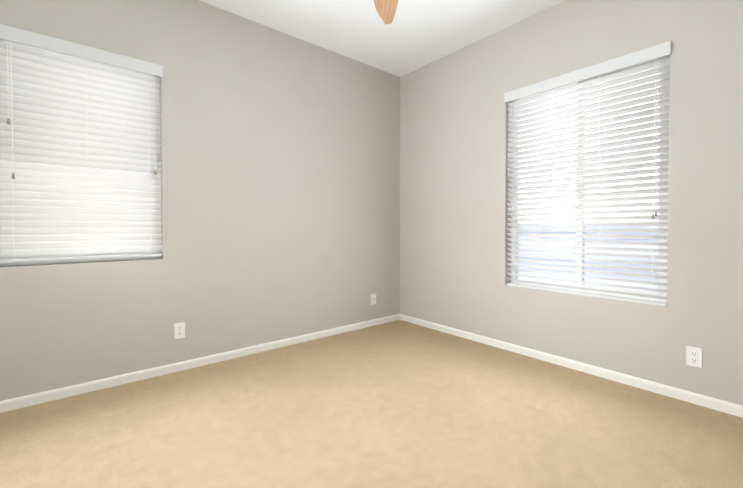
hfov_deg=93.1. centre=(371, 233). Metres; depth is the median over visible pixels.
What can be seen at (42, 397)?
baseboard
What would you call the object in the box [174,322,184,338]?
electrical outlet
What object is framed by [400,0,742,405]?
wall
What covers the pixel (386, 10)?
ceiling fan
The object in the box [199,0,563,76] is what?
ceiling
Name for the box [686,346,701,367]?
electrical outlet
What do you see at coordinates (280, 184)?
wall
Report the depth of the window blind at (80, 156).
2.22 m
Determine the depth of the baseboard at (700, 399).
2.46 m
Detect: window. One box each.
[0,39,160,265]
[510,55,669,302]
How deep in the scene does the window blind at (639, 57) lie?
2.52 m
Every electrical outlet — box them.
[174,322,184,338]
[371,293,375,304]
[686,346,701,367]
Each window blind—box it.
[0,24,162,262]
[504,41,670,306]
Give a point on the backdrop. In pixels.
(598, 257)
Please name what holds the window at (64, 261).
in the wall at (280, 184)
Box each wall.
[0,0,399,400]
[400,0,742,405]
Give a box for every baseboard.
[0,314,399,412]
[400,314,742,417]
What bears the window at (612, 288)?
in the wall at (454, 166)
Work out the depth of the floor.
1.84 m
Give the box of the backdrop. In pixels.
[518,67,659,292]
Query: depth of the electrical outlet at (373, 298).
3.75 m
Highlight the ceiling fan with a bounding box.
[374,0,397,24]
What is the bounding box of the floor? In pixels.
[0,320,742,487]

